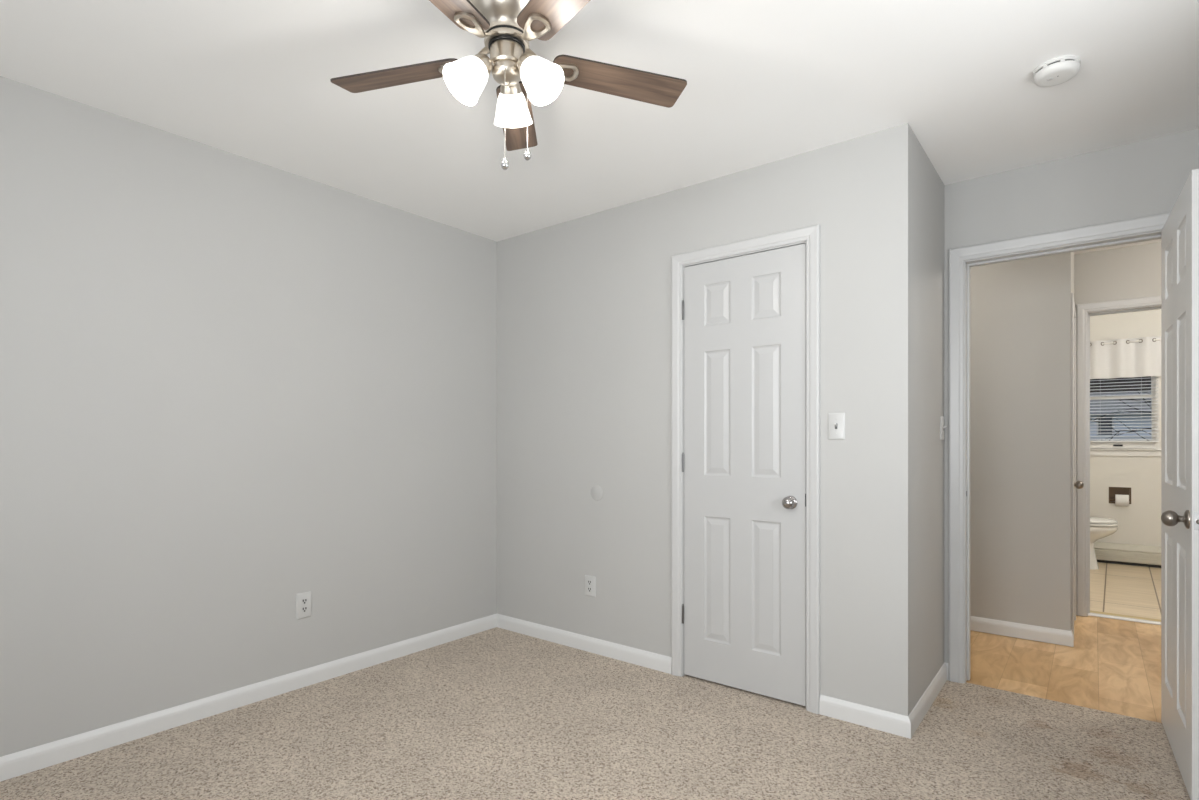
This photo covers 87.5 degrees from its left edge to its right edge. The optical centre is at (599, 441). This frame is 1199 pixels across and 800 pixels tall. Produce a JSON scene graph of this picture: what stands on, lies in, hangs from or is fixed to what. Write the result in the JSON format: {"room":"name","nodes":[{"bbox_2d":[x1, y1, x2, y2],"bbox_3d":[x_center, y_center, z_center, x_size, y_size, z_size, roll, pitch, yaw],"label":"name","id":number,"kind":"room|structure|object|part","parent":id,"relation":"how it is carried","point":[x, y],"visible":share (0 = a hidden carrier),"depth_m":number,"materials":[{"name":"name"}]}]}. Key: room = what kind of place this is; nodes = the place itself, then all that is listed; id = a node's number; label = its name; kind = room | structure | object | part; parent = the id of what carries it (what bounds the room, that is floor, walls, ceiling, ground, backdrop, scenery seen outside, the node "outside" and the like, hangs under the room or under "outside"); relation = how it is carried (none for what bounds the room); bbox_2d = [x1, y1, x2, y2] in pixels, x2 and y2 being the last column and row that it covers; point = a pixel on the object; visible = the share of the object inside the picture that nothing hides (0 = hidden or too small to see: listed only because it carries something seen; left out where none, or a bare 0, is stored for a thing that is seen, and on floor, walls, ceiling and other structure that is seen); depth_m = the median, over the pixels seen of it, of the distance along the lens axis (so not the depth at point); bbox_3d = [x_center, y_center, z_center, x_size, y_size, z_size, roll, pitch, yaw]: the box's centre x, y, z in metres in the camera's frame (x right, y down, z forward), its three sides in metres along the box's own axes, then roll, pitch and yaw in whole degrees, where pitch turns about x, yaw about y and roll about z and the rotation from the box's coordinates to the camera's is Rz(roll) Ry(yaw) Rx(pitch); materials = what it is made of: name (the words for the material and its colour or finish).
{"room":"empty bedroom","nodes":[
{"label":"empty bedroom","id":0,"kind":"room"},
{"bbox_2d":[0,76,496,756],"bbox_3d":[-1.523,-0.045,2.957,0.110,2.440,4.448,0,0,38],"label":"wall","id":1,"kind":"structure","parent":0,"point":[233,387],"depth_m":2.67,"materials":[{"name":"paint"}]},
{"bbox_2d":[0,614,496,781],"bbox_3d":[-1.716,1.135,2.614,0.013,0.081,3.450,0,0,38],"label":"baseboard","id":2,"kind":"structure","parent":1,"relation":"attached to","point":[29,760],"depth_m":2.68,"materials":[{"name":"white paint"}]},
{"bbox_2d":[296,591,311,619],"bbox_3d":[-1.415,0.787,2.998,0.009,0.122,0.074,0,0,38],"label":"wall outlet","id":3,"kind":"object","parent":1,"relation":"attached to","point":[303,600],"visible":1,"depth_m":2.99,"materials":[{"name":"grey plastic"}]},
{"bbox_2d":[301,598,307,603],"bbox_3d":[-1.413,0.767,2.996,0.002,0.025,0.035,0,0,38],"label":"receptacle","id":4,"kind":"object","parent":3,"relation":"attached to","point":[303,600],"depth_m":2.99,"materials":[{"name":"grey plastic"}]},
{"bbox_2d":[301,606,307,612],"bbox_3d":[-1.413,0.806,2.996,0.002,0.025,0.035,0,0,38],"label":"receptacle","id":5,"kind":"object","parent":3,"relation":"attached to","point":[304,609],"depth_m":2.99,"materials":[{"name":"grey plastic"}]},
{"bbox_2d":[0,615,1189,799],"bbox_3d":[0.989,1.225,2.103,5.110,0.100,6.222,0,0,38],"label":"floor","id":6,"kind":"structure","parent":0,"point":[496,713],"depth_m":2.46,"materials":[{"name":"beige carpet"}]},
{"bbox_2d":[1088,613,1160,624],"bbox_3d":[3.577,1.169,4.030,0.679,0.011,0.052,0,0,38],"label":"threshold","id":7,"kind":"object","parent":6,"relation":"on","point":[1089,614],"visible":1,"depth_m":4.11,"materials":[{"name":"white stone"}]},
{"bbox_2d":[0,0,1198,253],"bbox_3d":[0.973,-1.325,2.083,5.110,0.120,6.172,0,0,38],"label":"ceiling","id":8,"kind":"structure","parent":0,"point":[768,81],"depth_m":2.24,"materials":[{"name":"paint"}]},
{"bbox_2d":[330,0,686,169],"bbox_3d":[-0.265,-0.999,1.701,1.037,0.533,1.012,0,0,38],"label":"ceiling fan","id":9,"kind":"object","parent":8,"relation":"hanging from","point":[507,27],"visible":1,"depth_m":1.71,"materials":[{"name":"brown wood"}]},
{"bbox_3d":[-0.575,-1.058,1.814,0.407,0.029,0.112,0,0,16],"label":"blade","id":10,"kind":"part","parent":9,"relation":"part of","materials":[{"name":"brown wood"}]},
{"bbox_3d":[-0.398,-1.058,1.426,0.112,0.029,0.407,0,0,26],"label":"blade","id":11,"kind":"part","parent":9,"relation":"part of","materials":[{"name":"brown wood"}]},
{"bbox_3d":[-0.361,-0.966,1.670,0.112,0.117,0.119,0,0,38],"label":"lamp shade","id":12,"kind":"part","parent":9,"relation":"part of","materials":[{"name":"white glass"}]},
{"bbox_3d":[-0.343,-0.982,1.676,0.046,0.059,0.056,0,0,38],"label":"bulb","id":13,"kind":"part","parent":9,"relation":"part of","materials":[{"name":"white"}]},
{"bbox_3d":[-0.315,-1.014,1.696,0.059,0.056,0.075,0,0,38],"label":"light arm","id":14,"kind":"part","parent":9,"relation":"part of","materials":[{"name":"silver metal"}]},
{"bbox_3d":[-0.255,-0.890,1.684,0.003,0.261,0.003,0,0,38],"label":"pull chain","id":15,"kind":"part","parent":9,"relation":"part of","materials":[{"name":"silver metal"}]},
{"bbox_3d":[-0.257,-1.014,1.793,0.065,0.056,0.071,0,0,38],"label":"light arm","id":16,"kind":"part","parent":9,"relation":"part of","materials":[{"name":"silver metal"}]},
{"bbox_3d":[-0.257,-0.966,1.846,0.114,0.117,0.117,0,0,38],"label":"lamp shade","id":17,"kind":"part","parent":9,"relation":"part of","materials":[{"name":"white glass"}]},
{"bbox_3d":[-0.270,-1.058,2.056,0.112,0.029,0.407,0,0,-2],"label":"blade","id":18,"kind":"part","parent":9,"relation":"part of","materials":[{"name":"brown wood"}]},
{"bbox_3d":[-0.199,-1.014,1.695,0.077,0.056,0.059,0,0,38],"label":"light arm","id":19,"kind":"part","parent":9,"relation":"part of","materials":[{"name":"silver metal"}]},
{"bbox_3d":[-0.199,-0.923,1.723,0.003,0.240,0.003,0,0,38],"label":"pull chain","id":20,"kind":"part","parent":9,"relation":"part of","materials":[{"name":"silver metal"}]},
{"bbox_3d":[-0.169,-0.982,1.676,0.056,0.059,0.046,0,0,38],"label":"bulb","id":21,"kind":"part","parent":9,"relation":"part of","materials":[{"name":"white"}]},
{"bbox_3d":[-0.154,-0.966,1.669,0.119,0.117,0.114,0,0,38],"label":"lamp shade","id":22,"kind":"part","parent":9,"relation":"part of","materials":[{"name":"white glass"}]},
{"bbox_3d":[-0.063,-1.058,1.455,0.112,0.029,0.407,0,0,-35],"label":"blade","id":23,"kind":"part","parent":9,"relation":"part of","materials":[{"name":"brown wood"}]},
{"bbox_3d":[0.055,-1.058,1.841,0.407,0.029,0.112,0,0,-20],"label":"blade","id":24,"kind":"part","parent":9,"relation":"part of","materials":[{"name":"brown wood"}]},
{"bbox_2d":[1033,55,1080,86],"bbox_3d":[1.545,-1.244,2.115,0.131,0.043,0.131,0,0,38],"label":"smoke detector","id":25,"kind":"object","parent":8,"relation":"attached to","point":[1058,70],"visible":1,"depth_m":2.08,"materials":[{"name":"white plastic"}]},
{"bbox_2d":[497,123,913,715],"bbox_3d":[0.322,-0.045,3.272,2.393,2.440,0.110,0,0,38],"label":"wall","id":26,"kind":"structure","parent":0,"point":[584,304],"depth_m":3.19,"materials":[{"name":"paint"}]},
{"bbox_2d":[497,614,671,673],"bbox_3d":[-0.145,1.135,3.563,1.301,0.081,0.013,0,0,38],"label":"baseboard","id":27,"kind":"structure","parent":26,"relation":"attached to","point":[647,659],"depth_m":3.49,"materials":[{"name":"white paint"}]},
{"bbox_2d":[585,575,595,596],"bbox_3d":[-0.053,0.809,3.493,0.078,0.114,0.009,0,0,38],"label":"wall outlet","id":28,"kind":"object","parent":26,"relation":"attached to","point":[590,581],"visible":1,"depth_m":3.49,"materials":[{"name":"grey plastic"}]},
{"bbox_2d":[591,486,602,500],"bbox_3d":[-0.015,0.288,3.466,0.084,0.084,0.004,0,0,38],"label":"cap","id":29,"kind":"object","parent":26,"relation":"attached to","point":[596,491],"visible":1,"depth_m":3.47,"materials":[{"name":"paint"}]},
{"bbox_2d":[682,243,805,705],"bbox_3d":[0.652,0.148,2.931,0.632,2.030,0.089,0,0,38],"label":"door","id":30,"kind":"structure","parent":26,"relation":"in","point":[744,317],"depth_m":2.92,"materials":[{"name":"grey paint"}]},
{"bbox_3d":[0.848,0.273,2.781,0.060,0.060,0.012,0,0,38],"label":"knob","id":31,"kind":"part","parent":30,"relation":"part of","materials":[{"name":"grey metal"}]},
{"bbox_2d":[672,225,819,713],"bbox_3d":[0.690,0.121,2.969,0.743,2.108,0.128,0,0,38],"label":"door frame","id":32,"kind":"structure","parent":26,"relation":"attached to","point":[810,235],"depth_m":2.73,"materials":[{"name":"white wood"}]},
{"bbox_2d":[828,413,844,439],"bbox_3d":[1.001,-0.063,2.652,0.070,0.114,0.022,0,0,38],"label":"light switch","id":33,"kind":"object","parent":26,"relation":"attached to","point":[836,421],"visible":1,"depth_m":2.65,"materials":[{"name":"grey plastic"}]},
{"bbox_2d":[914,134,943,706],"bbox_3d":[1.457,-0.045,2.868,0.110,2.440,0.663,0,0,38],"label":"wall","id":34,"kind":"structure","parent":0,"point":[928,186],"depth_m":2.79,"materials":[{"name":"paint"}]},
{"bbox_2d":[819,662,947,738],"bbox_3d":[1.333,1.135,2.888,0.365,0.081,0.786,0,0,38],"label":"baseboard","id":35,"kind":"structure","parent":34,"relation":"attached to","point":[874,718],"depth_m":2.60,"materials":[{"name":"white paint"}]},
{"bbox_2d":[940,416,946,439],"bbox_3d":[1.669,-0.063,3.030,0.022,0.114,0.070,0,0,38],"label":"light switch","id":36,"kind":"object","parent":34,"relation":"attached to","point":[942,426],"visible":1,"depth_m":3.02,"materials":[{"name":"grey plastic"}]},
{"bbox_3d":[1.663,-0.063,3.035,0.006,0.114,0.070,0,0,38],"label":"plate","id":37,"kind":"part","parent":36,"relation":"part of","materials":[{"name":"grey plastic"}]},
{"bbox_2d":[970,252,1070,630],"bbox_3d":[2.082,-0.045,4.150,1.668,2.440,0.110,0,0,38],"label":"wall","id":38,"kind":"structure","parent":0,"point":[1020,310],"depth_m":3.73,"materials":[{"name":"paint"}]},
{"bbox_2d":[970,616,1073,646],"bbox_3d":[2.060,1.132,4.110,1.681,0.086,0.046,0,0,38],"label":"baseboard","id":39,"kind":"structure","parent":38,"relation":"attached to","point":[1005,628],"depth_m":3.72,"materials":[{"name":"white paint"}]},
{"bbox_2d":[944,128,1198,662],"bbox_3d":[1.260,-0.045,3.519,3.560,2.440,0.115,0,0,38],"label":"wall","id":40,"kind":"structure","parent":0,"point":[1143,178],"depth_m":2.82,"materials":[{"name":"paint"}]},
{"bbox_2d":[948,212,1170,682],"bbox_3d":[2.102,0.117,2.842,0.895,2.116,0.134,0,0,38],"label":"door frame","id":41,"kind":"structure","parent":40,"relation":"attached to","point":[1147,228],"depth_m":3.04,"materials":[{"name":"grey paint"}]},
{"bbox_2d":[1161,169,1198,799],"bbox_3d":[2.136,0.146,2.282,0.171,2.030,0.750,0,0,38],"label":"door","id":42,"kind":"structure","parent":40,"relation":"in","point":[1180,232],"depth_m":2.17,"materials":[{"name":"white paint"}]},
{"bbox_3d":[1.930,0.257,2.058,0.011,0.062,0.062,0,0,36],"label":"knob","id":43,"kind":"part","parent":42,"relation":"part of","materials":[{"name":"grey metal"}]},
{"bbox_3d":[1.913,0.257,1.996,0.025,0.057,0.002,0,0,36],"label":"latch plate","id":44,"kind":"part","parent":42,"relation":"part of","materials":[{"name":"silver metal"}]},
{"bbox_2d":[1071,252,1073,296],"bbox_3d":[2.944,-0.045,3.984,0.110,2.440,0.746,0,0,38],"label":"wall","id":45,"kind":"structure","parent":0,"point":[1072,253],"depth_m":3.89,"materials":[{"name":"paint"}]},
{"bbox_2d":[1071,292,1075,633],"bbox_3d":[2.921,0.145,3.944,0.123,2.060,0.654,0,0,38],"label":"door frame","id":46,"kind":"structure","parent":45,"relation":"attached to","point":[1073,311],"depth_m":3.68,"materials":[{"name":"white wood"}]},
{"bbox_2d":[1074,481,1083,488],"bbox_3d":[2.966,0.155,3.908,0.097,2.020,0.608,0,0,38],"label":"door knob","id":47,"kind":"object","parent":45,"relation":"in","point":[1079,484],"depth_m":3.70,"materials":[{"name":"grey metal"}]},
{"bbox_2d":[1074,242,1160,309],"bbox_3d":[4.047,-0.135,3.660,2.242,2.620,0.113,0,0,38],"label":"wall","id":48,"kind":"structure","parent":0,"point":[1130,272],"depth_m":4.10,"materials":[{"name":"paint"}]},
{"bbox_2d":[1076,295,1160,615],"bbox_3d":[3.571,0.127,4.024,0.803,2.097,0.132,0,0,38],"label":"door frame","id":49,"kind":"structure","parent":48,"relation":"attached to","point":[1083,311],"depth_m":4.20,"materials":[{"name":"white wood"}]},
{"bbox_2d":[1090,309,1160,546],"bbox_3d":[5.194,-0.135,5.884,2.400,2.620,0.150,0,0,38],"label":"wall","id":50,"kind":"structure","parent":0,"point":[1139,523],"depth_m":5.92,"materials":[{"name":"paint"}]},
{"bbox_2d":[1109,487,1130,503],"bbox_3d":[4.988,0.518,6.000,0.165,0.157,0.105,0,0,38],"label":"paper holder","id":51,"kind":"object","parent":50,"relation":"attached to","point":[1112,490],"visible":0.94,"depth_m":6.01,"materials":[{"name":"brown wood"}]},
{"bbox_2d":[1115,494,1128,505],"bbox_3d":[4.973,0.563,5.956,0.098,0.106,0.106,0,0,38],"label":"toilet paper roll","id":52,"kind":"object","parent":51,"relation":"on","point":[1120,500],"visible":1,"depth_m":5.92,"materials":[{"name":"white paper"}]},
{"bbox_2d":[1090,376,1160,455],"bbox_3d":[4.837,-0.372,6.111,1.059,1.025,0.136,0,0,38],"label":"window","id":53,"kind":"structure","parent":50,"relation":"in","point":[1096,448],"depth_m":5.88,"materials":[{"name":"white plastic"}]},
{"bbox_3d":[4.828,-0.181,6.107,0.889,0.502,0.035,0,0,38],"label":"sash","id":54,"kind":"part","parent":53,"relation":"part of","materials":[{"name":"white plastic"}]},
{"bbox_2d":[1090,377,1158,441],"bbox_3d":[4.801,-0.423,6.072,0.935,0.864,0.030,0,0,38],"label":"window blind","id":55,"kind":"object","parent":53,"relation":"attached to","point":[1154,377],"visible":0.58,"depth_m":5.93,"materials":[{"name":"white plastic"}]},
{"bbox_3d":[4.801,0.002,6.072,0.931,0.014,0.026,0,0,38],"label":"rail","id":56,"kind":"part","parent":55,"relation":"part of","materials":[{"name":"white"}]},
{"bbox_3d":[4.806,0.107,6.072,1.059,0.065,0.036,0,0,38],"label":"sill","id":57,"kind":"part","parent":53,"relation":"part of","materials":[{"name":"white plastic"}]},
{"bbox_3d":[4.852,-0.630,6.138,0.889,0.450,0.035,0,0,38],"label":"sash","id":58,"kind":"part","parent":53,"relation":"part of","materials":[{"name":"white plastic"}]},
{"bbox_2d":[1090,339,1160,344],"bbox_3d":[4.763,-0.931,6.077,1.245,0.040,0.082,0,0,38],"label":"curtain rod","id":59,"kind":"object","parent":50,"relation":"attached to","point":[1154,339],"visible":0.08,"depth_m":5.86,"materials":[{"name":"white plastic"}]},
{"bbox_2d":[1090,336,1160,378],"bbox_3d":[4.772,-0.780,6.027,1.101,0.366,0.064,0,0,38],"label":"curtain valance","id":60,"kind":"object","parent":59,"relation":"hanging from","point":[1121,359],"visible":0.49,"depth_m":5.88,"materials":[{"name":"white fabric"}]},
{"bbox_2d":[1094,542,1160,567],"bbox_3d":[5.098,1.071,5.819,2.100,0.192,0.070,0,0,38],"label":"baseboard heater","id":61,"kind":"object","parent":50,"relation":"attached to","point":[1115,553],"visible":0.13,"depth_m":5.89,"materials":[{"name":"metal"}]},
{"bbox_2d":[1090,562,1160,619],"bbox_3d":[4.465,1.222,4.962,2.400,0.106,2.500,0,0,38],"label":"floor","id":62,"kind":"structure","parent":0,"point":[1131,590],"depth_m":4.90,"materials":[{"name":"beige tile"}]},
{"bbox_2d":[1090,517,1117,569],"bbox_3d":[4.358,0.781,5.902,0.826,0.776,0.478,0,0,38],"label":"toilet","id":63,"kind":"object","parent":62,"relation":"on","point":[1100,528],"visible":0.23,"depth_m":5.63,"materials":[{"name":"white ceramic"}]},
{"bbox_3d":[4.465,0.754,5.816,0.551,0.020,0.368,0,0,38],"label":"seat","id":64,"kind":"part","parent":63,"relation":"part of","materials":[{"name":"white"}]},
{"bbox_3d":[4.463,0.724,5.818,0.546,0.030,0.364,0,0,38],"label":"lid","id":65,"kind":"part","parent":63,"relation":"part of","materials":[{"name":"white"}]},
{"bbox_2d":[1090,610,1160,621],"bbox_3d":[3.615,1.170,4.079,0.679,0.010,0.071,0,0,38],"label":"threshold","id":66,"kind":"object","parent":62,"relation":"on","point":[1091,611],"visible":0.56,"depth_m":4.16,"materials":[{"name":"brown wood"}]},
{"label":"outside","id":67,"kind":"structure","parent":0,"visible":0},
{"bbox_3d":[23.515,2.075,26.488,50.000,0.200,54.700,0,0,38],"label":"ground","id":68,"kind":"structure","parent":67,"visible":0},
{"bbox_2d":[1090,378,1149,434],"bbox_3d":[13.370,-0.550,16.260,2.359,5.061,2.292,0,0,-19],"label":"bare tree","id":69,"kind":"object","parent":68,"relation":"on","point":[1115,378],"visible":0.15,"depth_m":15.92,"materials":[{"name":"grey plant"}]},
{"bbox_2d":[1090,392,1150,440],"bbox_3d":[24.611,-0.135,28.681,15.800,4.220,7.100,0,0,38],"label":"house","id":70,"kind":"structure","parent":68,"relation":"on","point":[1094,428],"depth_m":26.82,"materials":[{"name":"blue"}]},
{"bbox_3d":[21.771,-0.660,26.942,0.460,0.770,0.030,0,0,38],"label":"pane","id":71,"kind":"part","parent":70,"relation":"part of","materials":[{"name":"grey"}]},
{"bbox_2d":[1090,376,1150,393],"bbox_3d":[34.272,-2.225,40.101,23.200,8.400,9.600,0,0,38],"label":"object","id":72,"kind":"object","parent":68,"relation":"on","point":[1133,382],"visible":0.02,"depth_m":37.69,"materials":[{"name":"grey"}]},
{"bbox_2d":[1100,377,1150,440],"bbox_3d":[15.329,-0.024,18.240,2.108,4.009,1.957,0,0,1],"label":"bare tree","id":73,"kind":"object","parent":68,"relation":"on","point":[1135,431],"visible":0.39,"depth_m":17.96,"materials":[{"name":"grey plant"}]}
]}

